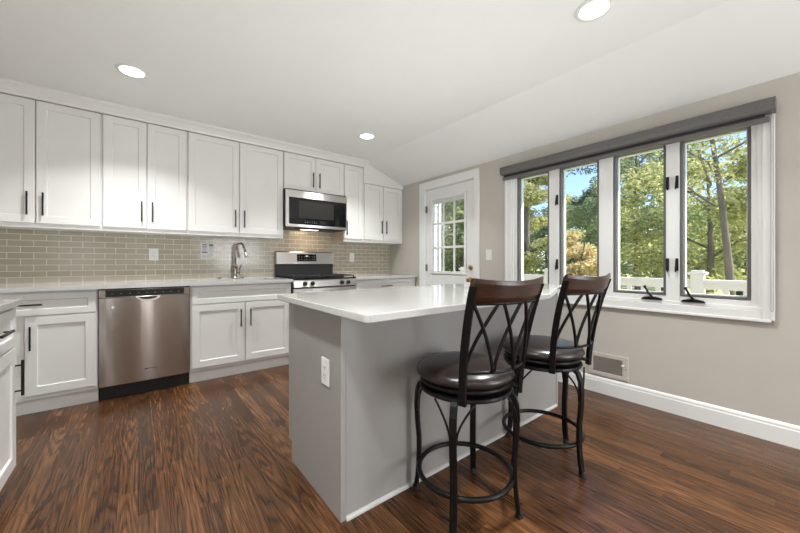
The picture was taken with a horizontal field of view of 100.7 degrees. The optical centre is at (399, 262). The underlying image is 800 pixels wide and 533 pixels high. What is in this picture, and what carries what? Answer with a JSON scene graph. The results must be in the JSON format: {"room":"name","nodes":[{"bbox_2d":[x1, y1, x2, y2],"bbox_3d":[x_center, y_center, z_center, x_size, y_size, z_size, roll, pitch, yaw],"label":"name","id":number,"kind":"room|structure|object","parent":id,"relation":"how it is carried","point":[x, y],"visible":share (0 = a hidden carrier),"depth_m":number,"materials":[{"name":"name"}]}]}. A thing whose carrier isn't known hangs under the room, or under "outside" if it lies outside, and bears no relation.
{"room":"kitchen","nodes":[
{"label":"kitchen","id":0,"kind":"room"},
{"bbox_2d":[99,286,188,289],"bbox_3d":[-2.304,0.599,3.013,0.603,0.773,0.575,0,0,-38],"label":"control panel","id":1,"kind":"object","parent":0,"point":[171,286],"depth_m":2.78,"materials":[{"name":"plastic"}]},
{"bbox_2d":[0,0,799,185],"bbox_3d":[0.358,-1.286,1.111,4.380,0.428,7.140,0,0,-38],"label":"ceiling","id":2,"kind":"structure","parent":0,"point":[442,87],"depth_m":2.16,"materials":[{"name":"white paint"}]},
{"bbox_2d":[115,63,147,78],"bbox_3d":[-1.889,-1.346,2.339,0.184,0.008,0.184,0,0,-38],"label":"recessed light","id":3,"kind":"object","parent":2,"relation":"in","point":[126,69],"visible":1,"depth_m":2.33,"materials":[{"name":"white plastic"}]},
{"bbox_2d":[0,77,369,167],"bbox_3d":[-1.796,-1.306,3.342,3.523,0.086,0.072,0,0,-38],"label":"trim","id":4,"kind":"structure","parent":2,"relation":"attached to","point":[12,87],"depth_m":3.01,"materials":[{"name":"white paint"}]},
{"bbox_2d":[358,133,375,139],"bbox_3d":[-0.353,-1.346,3.540,0.184,0.008,0.184,0,0,-38],"label":"recessed light","id":5,"kind":"object","parent":2,"relation":"in","point":[367,136],"visible":1,"depth_m":3.54,"materials":[{"name":"white plastic"}]},
{"bbox_2d":[575,0,614,21],"bbox_3d":[1.033,-1.346,1.767,0.184,0.008,0.184,0,0,-38],"label":"recessed light","id":6,"kind":"object","parent":2,"relation":"in","point":[590,10],"visible":1,"depth_m":1.76,"materials":[{"name":"white plastic"}]},
{"bbox_2d":[0,364,799,532],"bbox_3d":[0.358,1.120,1.111,4.380,0.060,7.140,0,0,-38],"label":"floor","id":7,"kind":"structure","parent":0,"point":[214,455],"depth_m":1.71,"materials":[{"name":"brown wood"}]},
{"bbox_2d":[0,308,23,490],"bbox_3d":[-1.931,0.648,1.211,0.666,0.884,0.535,0,0,-38],"label":"base cabinet","id":8,"kind":"object","parent":7,"relation":"on","point":[8,365],"visible":1,"depth_m":1.53,"materials":[{"name":"white paint"}]},
{"bbox_2d":[0,289,98,415],"bbox_3d":[-2.825,0.648,2.571,0.754,0.884,0.638,0,0,-38],"label":"base cabinet","id":9,"kind":"object","parent":7,"relation":"on","point":[57,332],"visible":0.76,"depth_m":2.45,"materials":[{"name":"white paint"}]},
{"bbox_2d":[99,286,188,399],"bbox_3d":[-2.290,0.651,2.995,0.603,0.878,0.620,0,0,-38],"label":"dishwasher","id":10,"kind":"object","parent":7,"relation":"on","point":[144,332],"visible":1,"depth_m":2.75,"materials":[{"name":"silver metal"}]},
{"bbox_2d":[189,282,290,382],"bbox_3d":[-1.690,0.648,3.468,0.918,0.884,0.638,0,0,-38],"label":"base cabinet","id":11,"kind":"object","parent":7,"relation":"on","point":[234,329],"visible":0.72,"depth_m":3.20,"materials":[{"name":"white paint"}]},
{"bbox_2d":[0,277,292,292],"bbox_3d":[-2.263,0.191,3.017,2.384,0.030,0.636,0,0,-38],"label":"countertop","id":12,"kind":"structure","parent":11,"relation":"on","point":[4,288],"depth_m":2.78,"materials":[{"name":"white stone"}]},
{"bbox_2d":[233,243,247,277],"bbox_3d":[-1.774,-0.022,3.679,0.205,0.395,0.092,0,0,3],"label":"faucet","id":13,"kind":"object","parent":12,"relation":"on","point":[235,271],"visible":0.96,"depth_m":3.67,"materials":[{"name":"silver metal"}]},
{"bbox_2d":[275,251,355,292],"bbox_3d":[-1.004,0.461,3.969,0.762,1.198,0.686,0,0,-38],"label":"gas range","id":14,"kind":"object","parent":7,"relation":"on","point":[309,271],"visible":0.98,"depth_m":4.00,"materials":[{"name":"silver metal"}]},
{"bbox_2d":[278,276,355,279],"bbox_3d":[-1.004,0.181,3.969,0.762,0.016,0.582,0,0,-38],"label":"cooktop","id":15,"kind":"object","parent":14,"relation":"in","point":[288,277],"depth_m":3.80,"materials":[{"name":"black glass"}]},
{"bbox_2d":[291,282,355,292],"bbox_3d":[-1.004,0.625,3.969,0.762,0.870,0.686,0,0,-38],"label":"oven","id":16,"kind":"object","parent":14,"relation":"in","point":[296,287],"depth_m":3.69,"materials":[{"name":"silver metal"}]},
{"bbox_2d":[355,277,414,289],"bbox_3d":[-0.336,0.648,4.537,0.976,0.884,0.638,0,0,-38],"label":"base cabinet","id":17,"kind":"object","parent":7,"relation":"on","point":[389,282],"visible":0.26,"depth_m":4.28,"materials":[{"name":"white paint"}]},
{"bbox_2d":[349,274,417,279],"bbox_3d":[-0.338,0.191,4.537,0.980,0.030,0.636,0,0,-38],"label":"countertop","id":18,"kind":"structure","parent":17,"relation":"on","point":[371,276],"depth_m":4.39,"materials":[{"name":"white stone"}]},
{"bbox_2d":[289,292,557,522],"bbox_3d":[0.285,0.648,2.208,1.855,0.884,0.648,0,0,-38],"label":"kitchen island","id":19,"kind":"object","parent":7,"relation":"on","point":[354,439],"visible":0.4,"depth_m":1.59,"materials":[{"name":"grey paint"}]},
{"bbox_2d":[321,356,329,386],"bbox_3d":[-0.336,0.490,1.490,0.008,0.120,0.076,0,0,-38],"label":"wall outlet","id":20,"kind":"object","parent":19,"relation":"attached to","point":[325,363],"visible":1,"depth_m":1.48,"materials":[{"name":"white plastic"}]},
{"bbox_2d":[277,283,560,322],"bbox_3d":[0.409,0.191,2.112,2.060,0.030,0.922,0,0,-38],"label":"island countertop","id":21,"kind":"structure","parent":19,"relation":"on","point":[378,304],"depth_m":1.52,"materials":[{"name":"white stone"}]},
{"bbox_2d":[412,276,543,532],"bbox_3d":[0.318,0.573,1.463,0.434,1.034,0.539,0,0,-28],"label":"bar stool","id":22,"kind":"object","parent":7,"relation":"on","point":[463,377],"visible":1,"depth_m":1.32,"materials":[{"name":"black metal"}]},
{"bbox_2d":[502,273,610,478],"bbox_3d":[0.824,0.573,1.857,0.501,1.034,0.573,0,0,-29],"label":"bar stool","id":23,"kind":"object","parent":7,"relation":"on","point":[552,354],"visible":0.84,"depth_m":1.70,"materials":[{"name":"brown metal"}]},
{"bbox_3d":[-1.599,0.648,0.791,0.666,0.884,0.535,0,0,-38],"label":"base cabinet","id":24,"kind":"object","parent":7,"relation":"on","visible":0},
{"bbox_2d":[0,298,22,311],"bbox_3d":[-1.770,0.191,0.997,0.654,0.030,1.098,0,0,-38],"label":"countertop","id":25,"kind":"structure","parent":24,"relation":"on","point":[5,304],"depth_m":1.50,"materials":[{"name":"white stone"}]},
{"bbox_2d":[435,200,440,270],"bbox_3d":[0.195,0.150,5.808,1.165,3.380,0.325,0,0,-38],"label":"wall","id":26,"kind":"structure","parent":0,"point":[437,206],"depth_m":6.01,"materials":[{"name":"white paint"}]},
{"bbox_2d":[390,72,799,425],"bbox_3d":[2.030,-0.013,2.431,0.120,2.205,6.900,0,0,-38],"label":"wall","id":27,"kind":"structure","parent":0,"point":[751,367],"depth_m":2.28,"materials":[{"name":"beige paint"}]},
{"bbox_2d":[433,195,463,204],"bbox_3d":[0.608,-0.786,4.179,0.008,0.046,0.538,0,0,-38],"label":"blind","id":28,"kind":"object","parent":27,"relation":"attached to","point":[444,199],"depth_m":4.19,"materials":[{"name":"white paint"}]},
{"bbox_2d":[425,179,473,285],"bbox_3d":[0.607,0.059,4.153,0.106,2.050,0.832,0,0,-38],"label":"door","id":29,"kind":"structure","parent":27,"relation":"in","point":[465,189],"depth_m":4.12,"materials":[{"name":"white paint"}]},
{"bbox_2d":[419,168,479,285],"bbox_3d":[0.631,0.009,4.187,0.136,2.163,1.014,0,0,-38],"label":"trim","id":30,"kind":"structure","parent":27,"relation":"attached to","point":[472,174],"depth_m":4.17,"materials":[{"name":"white paint"}]},
{"bbox_2d":[486,250,491,260],"bbox_3d":[0.979,-0.082,3.658,0.008,0.120,0.076,0,0,-38],"label":"light switch","id":31,"kind":"object","parent":27,"relation":"attached to","point":[488,252],"visible":1,"depth_m":3.66,"materials":[{"name":"white plastic"}]},
{"bbox_2d":[517,171,548,283],"bbox_3d":[1.343,-0.319,3.303,0.082,1.124,0.337,0,0,-38],"label":"window","id":32,"kind":"structure","parent":27,"relation":"in","point":[520,181],"depth_m":3.41,"materials":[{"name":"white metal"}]},
{"bbox_2d":[555,160,598,284],"bbox_3d":[1.586,-0.319,2.957,0.129,1.124,0.358,0,0,-38],"label":"window","id":33,"kind":"structure","parent":27,"relation":"in","point":[562,170],"depth_m":3.06,"materials":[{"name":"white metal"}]},
{"bbox_2d":[589,351,628,381],"bbox_3d":[1.708,0.849,2.729,0.016,0.190,0.294,0,0,-38],"label":"air vent","id":34,"kind":"object","parent":27,"relation":"in","point":[607,365],"visible":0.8,"depth_m":2.72,"materials":[{"name":"white plastic"}]},
{"bbox_2d":[593,355,621,375],"bbox_3d":[1.710,0.849,2.735,0.006,0.124,0.217,0,0,-38],"label":"grille","id":35,"kind":"object","parent":34,"relation":"attached to","point":[606,365],"depth_m":2.73,"materials":[{"name":"beige metal"}]},
{"bbox_2d":[512,124,761,310],"bbox_3d":[1.748,-0.310,2.782,0.123,1.218,1.768,0,0,-38],"label":"trim","id":36,"kind":"structure","parent":27,"relation":"attached to","point":[672,296],"depth_m":2.43,"materials":[{"name":"white paint"}]},
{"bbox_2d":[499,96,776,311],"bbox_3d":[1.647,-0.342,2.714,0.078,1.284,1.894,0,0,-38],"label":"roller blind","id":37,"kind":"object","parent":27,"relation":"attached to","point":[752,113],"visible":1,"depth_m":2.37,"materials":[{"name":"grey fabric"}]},
{"bbox_2d":[505,113,774,322],"bbox_3d":[1.689,-0.302,2.745,0.026,1.340,1.880,0,0,-38],"label":"trim","id":38,"kind":"structure","parent":27,"relation":"attached to","point":[766,316],"depth_m":2.12,"materials":[{"name":"white paint"}]},
{"bbox_2d":[613,145,668,299],"bbox_3d":[1.866,-0.301,2.579,0.158,1.158,0.367,0,0,-38],"label":"window","id":39,"kind":"structure","parent":27,"relation":"in","point":[616,159],"depth_m":2.71,"materials":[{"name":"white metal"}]},
{"bbox_2d":[558,372,799,449],"bbox_3d":[2.509,1.024,1.717,0.014,0.132,5.185,0,0,-38],"label":"baseboard","id":40,"kind":"structure","parent":27,"relation":"attached to","point":[779,432],"depth_m":2.28,"materials":[{"name":"white paint"}]},
{"bbox_2d":[675,126,750,302],"bbox_3d":[2.119,-0.301,2.259,0.158,1.158,0.374,0,0,-38],"label":"window","id":41,"kind":"structure","parent":27,"relation":"in","point":[684,292],"depth_m":2.34,"materials":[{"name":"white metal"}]},
{"bbox_3d":[-1.817,-0.130,3.866,4.380,2.440,0.120,0,0,-38],"label":"wall","id":42,"kind":"structure","parent":0,"visible":0},
{"bbox_2d":[0,93,103,232],"bbox_3d":[-2.914,-0.767,2.686,0.756,0.990,0.348,0,0,-38],"label":"upper cabinet","id":43,"kind":"object","parent":42,"relation":"attached to","point":[51,154],"visible":0.98,"depth_m":2.62,"materials":[{"name":"white paint"}]},
{"bbox_2d":[102,114,186,235],"bbox_3d":[-2.375,-0.767,3.112,0.615,0.990,0.348,0,0,-38],"label":"upper cabinet","id":44,"kind":"object","parent":42,"relation":"attached to","point":[144,165],"visible":1,"depth_m":2.99,"materials":[{"name":"white paint"}]},
{"bbox_2d":[0,229,389,283],"bbox_3d":[-1.776,-0.150,3.814,4.138,0.760,0.010,0,0,-38],"label":"wall tile","id":45,"kind":"structure","parent":42,"relation":"attached to","point":[26,256],"depth_m":3.26,"materials":[{"name":"beige tile"}]},
{"bbox_2d":[149,248,158,259],"bbox_3d":[-2.436,-0.080,3.281,0.076,0.120,0.008,0,0,-38],"label":"wall outlet","id":46,"kind":"object","parent":45,"relation":"attached to","point":[153,252],"visible":1,"depth_m":3.28,"materials":[{"name":"white plastic"}]},
{"bbox_2d":[201,243,213,258],"bbox_3d":[-2.073,-0.122,3.572,0.128,0.172,0.002,0,0,-38],"label":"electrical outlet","id":47,"kind":"object","parent":45,"relation":"attached to","point":[207,249],"visible":1,"depth_m":3.57,"materials":[{"name":"white plastic"}]},
{"bbox_2d":[202,247,212,257],"bbox_3d":[-2.072,-0.109,3.571,0.104,0.114,0.001,0,0,-38],"label":"print","id":48,"kind":"object","parent":47,"relation":"attached to","point":[207,252],"depth_m":3.57,"materials":[{"name":"grey"}]},
{"bbox_2d":[349,253,353,261],"bbox_3d":[-0.677,-0.070,4.670,0.076,0.120,0.008,0,0,-38],"label":"wall outlet","id":49,"kind":"object","parent":45,"relation":"attached to","point":[351,255],"visible":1,"depth_m":4.67,"materials":[{"name":"white plastic"}]},
{"bbox_2d":[185,132,282,239],"bbox_3d":[-1.771,-0.767,3.589,0.922,0.990,0.348,0,0,-38],"label":"upper cabinet","id":50,"kind":"object","parent":42,"relation":"attached to","point":[235,189],"visible":0.98,"depth_m":3.44,"materials":[{"name":"white paint"}]},
{"bbox_2d":[283,152,343,195],"bbox_3d":[-1.105,-1.052,4.115,0.768,0.421,0.348,0,0,-38],"label":"upper cabinet","id":51,"kind":"object","parent":42,"relation":"attached to","point":[300,172],"visible":0.84,"depth_m":3.98,"materials":[{"name":"white paint"}]},
{"bbox_2d":[283,188,346,232],"bbox_3d":[-1.092,-0.617,4.092,0.770,0.442,0.398,0,0,-38],"label":"microwave","id":52,"kind":"object","parent":51,"relation":"attached to","point":[303,210],"visible":0.98,"depth_m":3.92,"materials":[{"name":"silver metal"}]},
{"bbox_2d":[333,164,362,242],"bbox_3d":[-0.689,-0.767,4.443,0.296,0.990,0.348,0,0,-38],"label":"upper cabinet","id":53,"kind":"object","parent":42,"relation":"attached to","point":[353,175],"visible":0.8,"depth_m":4.35,"materials":[{"name":"white paint"}]},
{"bbox_2d":[359,183,401,244],"bbox_3d":[-0.307,-0.666,4.745,0.672,0.788,0.348,0,0,-38],"label":"upper cabinet","id":54,"kind":"object","parent":42,"relation":"attached to","point":[382,206],"visible":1,"depth_m":4.61,"materials":[{"name":"white paint"}]},
{"bbox_2d":[356,164,402,189],"bbox_3d":[-0.317,-1.205,4.759,0.676,0.288,0.314,0,0,-38],"label":"wall","id":55,"kind":"structure","parent":54,"relation":"on","point":[371,175],"depth_m":4.56,"materials":[{"name":"white paint"}]},
{"label":"outside","id":56,"kind":"structure","parent":0,"visible":0},
{"bbox_2d":[442,269,736,294],"bbox_3d":[13.422,1.940,23.342,130.000,0.200,160.000,0,0,-38],"label":"ground","id":57,"kind":"structure","parent":56,"point":[720,292],"depth_m":23.48,"materials":[{"name":"green plant"}]},
{"bbox_2d":[441,197,463,271],"bbox_3d":[1.655,-0.442,7.788,3.036,4.612,2.954,0,0,-4],"label":"tree","id":58,"kind":"object","parent":57,"relation":"on","point":[448,208],"visible":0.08,"depth_m":7.40,"materials":[{"name":"green plant"}]},
{"bbox_2d":[441,203,538,271],"bbox_3d":[3.810,-0.695,16.340,5.081,5.105,6.120,0,0,10],"label":"tree","id":59,"kind":"object","parent":57,"relation":"on","point":[459,209],"visible":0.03,"depth_m":15.39,"materials":[{"name":"green plant"}]},
{"bbox_2d":[529,208,579,274],"bbox_3d":[11.364,-1.294,25.221,5.870,6.301,5.813,0,0,21],"label":"tree","id":60,"kind":"object","parent":57,"relation":"on","point":[541,233],"visible":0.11,"depth_m":24.73,"materials":[{"name":"green plant"}]},
{"bbox_2d":[524,175,596,274],"bbox_3d":[3.595,-1.977,9.519,3.527,7.655,3.081,0,0,1],"label":"tree","id":61,"kind":"object","parent":57,"relation":"on","point":[533,194],"visible":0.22,"depth_m":9.15,"materials":[{"name":"green plant"}]},
{"bbox_2d":[543,231,596,282],"bbox_3d":[3.587,0.671,6.670,1.838,2.584,2.252,0,0,29],"label":"tree","id":62,"kind":"object","parent":57,"relation":"on","point":[577,250],"visible":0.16,"depth_m":6.07,"materials":[{"name":"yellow plant"}]},
{"bbox_2d":[532,176,647,276],"bbox_3d":[11.636,-1.656,20.016,7.187,7.028,6.168,0,0,-38],"label":"tree","id":63,"kind":"object","parent":57,"relation":"on","point":[592,192],"visible":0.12,"depth_m":18.83,"materials":[{"name":"green plant"}]},
{"bbox_2d":[537,139,746,289],"bbox_3d":[9.347,-2.236,12.605,6.337,8.168,7.743,0,0,-41],"label":"tree","id":64,"kind":"object","parent":57,"relation":"on","point":[624,165],"visible":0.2,"depth_m":12.87,"materials":[{"name":"green plant"}]},
{"bbox_2d":[626,205,707,290],"bbox_3d":[17.666,-1.092,21.832,6.382,5.906,4.689,0,0,-38],"label":"tree","id":65,"kind":"object","parent":57,"relation":"on","point":[628,262],"visible":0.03,"depth_m":21.51,"materials":[{"name":"green plant"}]},
{"bbox_2d":[620,134,746,294],"bbox_3d":[6.413,-0.459,6.964,3.876,4.619,4.369,0,0,-3],"label":"tree","id":66,"kind":"object","parent":57,"relation":"on","point":[735,201],"visible":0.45,"depth_m":6.83,"materials":[{"name":"green plant"}]},
{"bbox_2d":[646,132,746,295],"bbox_3d":[4.266,-1.211,4.557,2.757,6.122,2.864,0,0,39],"label":"tree","id":67,"kind":"object","parent":57,"relation":"on","point":[727,253],"visible":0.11,"depth_m":4.25,"materials":[{"name":"green plant"}]},
{"bbox_2d":[688,187,746,295],"bbox_3d":[15.227,-0.741,14.247,5.317,5.490,5.912,0,0,-38],"label":"tree","id":68,"kind":"object","parent":57,"relation":"on","point":[738,293],"visible":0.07,"depth_m":14.61,"materials":[{"name":"green plant"}]},
{"bbox_3d":[2.328,1.545,3.590,1.776,0.590,5.750,0,0,-38],"label":"floor","id":69,"kind":"structure","parent":57,"relation":"on","visible":0},
{"bbox_2d":[459,267,746,295],"bbox_3d":[2.930,0.666,4.066,0.150,1.163,5.700,0,0,-38],"label":"deck railing","id":70,"kind":"object","parent":69,"relation":"on","point":[697,283],"visible":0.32,"depth_m":3.62,"materials":[{"name":"white paint"}]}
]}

